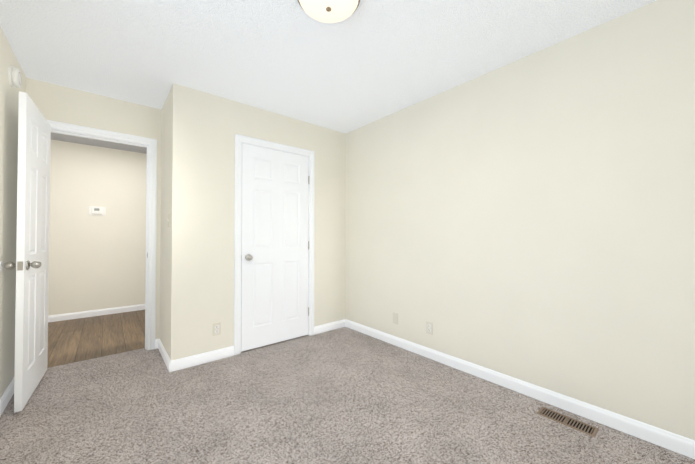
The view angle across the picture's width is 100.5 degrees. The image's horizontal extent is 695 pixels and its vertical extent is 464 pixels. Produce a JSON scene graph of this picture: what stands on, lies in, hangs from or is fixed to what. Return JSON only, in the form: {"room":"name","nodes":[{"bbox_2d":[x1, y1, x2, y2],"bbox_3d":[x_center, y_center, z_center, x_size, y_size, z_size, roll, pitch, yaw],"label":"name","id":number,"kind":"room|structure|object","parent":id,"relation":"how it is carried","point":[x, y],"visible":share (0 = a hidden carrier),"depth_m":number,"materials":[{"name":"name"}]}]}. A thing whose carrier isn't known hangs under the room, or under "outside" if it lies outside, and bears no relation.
{"room":"empty bedroom","nodes":[
{"label":"empty bedroom","id":0,"kind":"room"},
{"bbox_2d":[0,27,25,397],"bbox_3d":[-1.314,-0.052,0.680,0.115,2.600,4.507,1,-1,-40],"label":"wall","id":1,"kind":"structure","parent":0,"point":[9,102],"depth_m":1.97,"materials":[{"name":"beige paint"}]},
{"bbox_2d":[0,378,13,415],"bbox_3d":[-1.259,1.104,0.711,0.030,0.089,4.277,1,-1,-40],"label":"baseboard","id":2,"kind":"structure","parent":1,"relation":"attached to","point":[4,400],"depth_m":1.95,"materials":[{"name":"white wood"}]},
{"bbox_2d":[8,66,21,87],"bbox_3d":[-2.315,-1.077,2.016,0.046,0.140,0.140,1,-1,-40],"label":"smoke detector","id":3,"kind":"object","parent":1,"relation":"attached to","point":[14,74],"visible":1,"depth_m":1.98,"materials":[{"name":"white plastic"}]},
{"bbox_2d":[26,78,161,339],"bbox_3d":[-2.108,-0.023,2.877,4.200,2.600,0.115,1,-1,-40],"label":"wall","id":4,"kind":"structure","parent":0,"point":[57,103],"depth_m":2.69,"materials":[{"name":"beige paint"}]},
{"bbox_2d":[4,91,50,412],"bbox_3d":[-2.337,0.124,2.142,0.169,2.058,0.732,1,-1,-40],"label":"entry door","id":5,"kind":"structure","parent":4,"relation":"in","point":[31,265],"depth_m":2.00,"materials":[{"name":"white wood"}]},
{"bbox_2d":[47,120,156,349],"bbox_3d":[-2.316,0.124,2.702,0.868,2.137,0.150,1,-1,-40],"label":"door frame","id":6,"kind":"structure","parent":4,"relation":"attached to","point":[151,143],"depth_m":2.90,"materials":[{"name":"white wood"}]},
{"bbox_2d":[47,310,144,367],"bbox_3d":[-2.763,1.246,3.645,4.430,0.082,2.158,1,-1,-40],"label":"floor","id":7,"kind":"structure","parent":0,"point":[78,340],"depth_m":3.32,"materials":[{"name":"wood"}]},
{"bbox_2d":[48,139,146,315],"bbox_3d":[-3.462,-0.003,4.409,4.315,2.600,0.115,1,-1,-40],"label":"wall","id":8,"kind":"structure","parent":0,"point":[96,262],"depth_m":4.18,"materials":[{"name":"beige paint"}]},
{"bbox_2d":[48,304,144,321],"bbox_3d":[-3.376,1.171,4.381,4.200,0.089,0.013,1,-1,-40],"label":"baseboard","id":9,"kind":"structure","parent":8,"relation":"attached to","point":[77,315],"depth_m":4.15,"materials":[{"name":"white wood"}]},
{"bbox_2d":[89,206,105,215],"bbox_3d":[-3.623,-0.306,4.185,0.185,0.125,0.032,1,-1,-40],"label":"thermostat","id":10,"kind":"object","parent":8,"relation":"attached to","point":[93,210],"visible":1,"depth_m":4.17,"materials":[{"name":"white plastic"}]},
{"bbox_2d":[160,89,170,355],"bbox_3d":[-1.693,-0.024,2.783,0.115,2.600,0.562,1,-1,-40],"label":"wall","id":11,"kind":"structure","parent":0,"point":[165,212],"depth_m":2.72,"materials":[{"name":"beige paint"}]},
{"bbox_2d":[155,339,175,371],"bbox_3d":[-1.710,1.130,2.670,0.037,0.089,0.690,1,-1,-40],"label":"baseboard","id":12,"kind":"structure","parent":11,"relation":"attached to","point":[171,365],"depth_m":2.57,"materials":[{"name":"white wood"}]},
{"bbox_2d":[169,83,345,360],"bbox_3d":[-0.791,-0.020,3.095,1.899,2.600,0.115,1,-1,-40],"label":"wall","id":13,"kind":"structure","parent":0,"point":[206,127],"depth_m":2.68,"materials":[{"name":"beige paint"}]},
{"bbox_2d":[176,346,233,370],"bbox_3d":[-1.274,1.129,2.593,0.499,0.089,0.013,1,-1,-40],"label":"baseboard","id":14,"kind":"structure","parent":13,"relation":"attached to","point":[198,359],"depth_m":2.58,"materials":[{"name":"white wood"}]},
{"bbox_2d":[213,322,220,335],"bbox_3d":[-1.202,0.894,2.661,0.070,0.114,0.010,1,-1,-40],"label":"outlet","id":15,"kind":"object","parent":13,"relation":"attached to","point":[216,328],"visible":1,"depth_m":2.66,"materials":[{"name":"beige plastic"}]},
{"bbox_2d":[234,134,314,355],"bbox_3d":[-0.775,0.146,3.106,0.804,2.068,0.115,1,-1,-40],"label":"door frame","id":16,"kind":"structure","parent":13,"relation":"attached to","point":[308,223],"depth_m":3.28,"materials":[{"name":"white wood"}]},
{"bbox_2d":[241,143,308,351],"bbox_3d":[-0.748,0.150,3.077,0.769,2.032,0.169,1,-1,-40],"label":"closet door","id":17,"kind":"structure","parent":13,"relation":"in","point":[274,254],"depth_m":3.03,"materials":[{"name":"white wood"}]},
{"bbox_2d":[314,320,343,334],"bbox_3d":[-0.212,1.141,3.480,0.455,0.089,0.013,1,-1,-40],"label":"baseboard","id":18,"kind":"structure","parent":13,"relation":"attached to","point":[337,324],"depth_m":3.46,"materials":[{"name":"white wood"}]},
{"bbox_2d":[0,0,656,153],"bbox_3d":[-1.355,-1.325,1.993,4.430,0.100,6.550,1,-1,-40],"label":"ceiling","id":19,"kind":"structure","parent":0,"point":[366,62],"depth_m":1.99,"materials":[{"name":"white paint"}]},
{"bbox_2d":[298,0,359,22],"bbox_3d":[-0.100,-1.230,1.541,0.342,0.102,0.342,1,-1,-40],"label":"flush-mount ceiling light","id":20,"kind":"object","parent":19,"relation":"attached to","point":[329,11],"visible":1,"depth_m":1.56,"materials":[{"name":"white glass"}]},
{"bbox_2d":[0,327,694,463],"bbox_3d":[-0.168,1.210,1.597,3.071,0.100,4.472,1,-1,-40],"label":"floor carpet","id":21,"kind":"object","parent":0,"point":[344,395],"visible":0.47,"depth_m":1.82,"materials":[{"name":"grey carpet"}]},
{"bbox_2d":[537,406,598,436],"bbox_3d":[1.347,1.160,1.778,0.112,0.006,0.290,1,-1,-40],"label":"air vent register","id":22,"kind":"object","parent":21,"relation":"on","point":[583,427],"visible":1,"depth_m":1.77,"materials":[{"name":"brown metal"}]},
{"bbox_2d":[345,0,694,440],"bbox_3d":[0.301,-0.017,3.358,0.115,2.600,6.550,1,-1,-40],"label":"wall","id":23,"kind":"structure","parent":0,"point":[530,218],"depth_m":1.95,"materials":[{"name":"beige paint"}]},
{"bbox_2d":[393,312,397,323],"bbox_3d":[0.500,0.900,3.014,0.009,0.114,0.070,1,-1,-40],"label":"outlet","id":24,"kind":"object","parent":23,"relation":"attached to","point":[395,318],"visible":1,"depth_m":3.01,"materials":[{"name":"beige plastic"}]},
{"bbox_2d":[426,321,432,334],"bbox_3d":[0.764,0.896,2.696,0.010,0.114,0.070,1,-1,-40],"label":"outlet","id":25,"kind":"object","parent":23,"relation":"attached to","point":[429,327],"visible":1,"depth_m":2.69,"materials":[{"name":"beige plastic"}]},
{"bbox_2d":[344,319,694,458],"bbox_3d":[1.123,1.124,2.258,0.013,0.089,3.600,1,-1,-40],"label":"baseboard","id":26,"kind":"structure","parent":23,"relation":"attached to","point":[682,445],"depth_m":1.93,"materials":[{"name":"white wood"}]}
]}

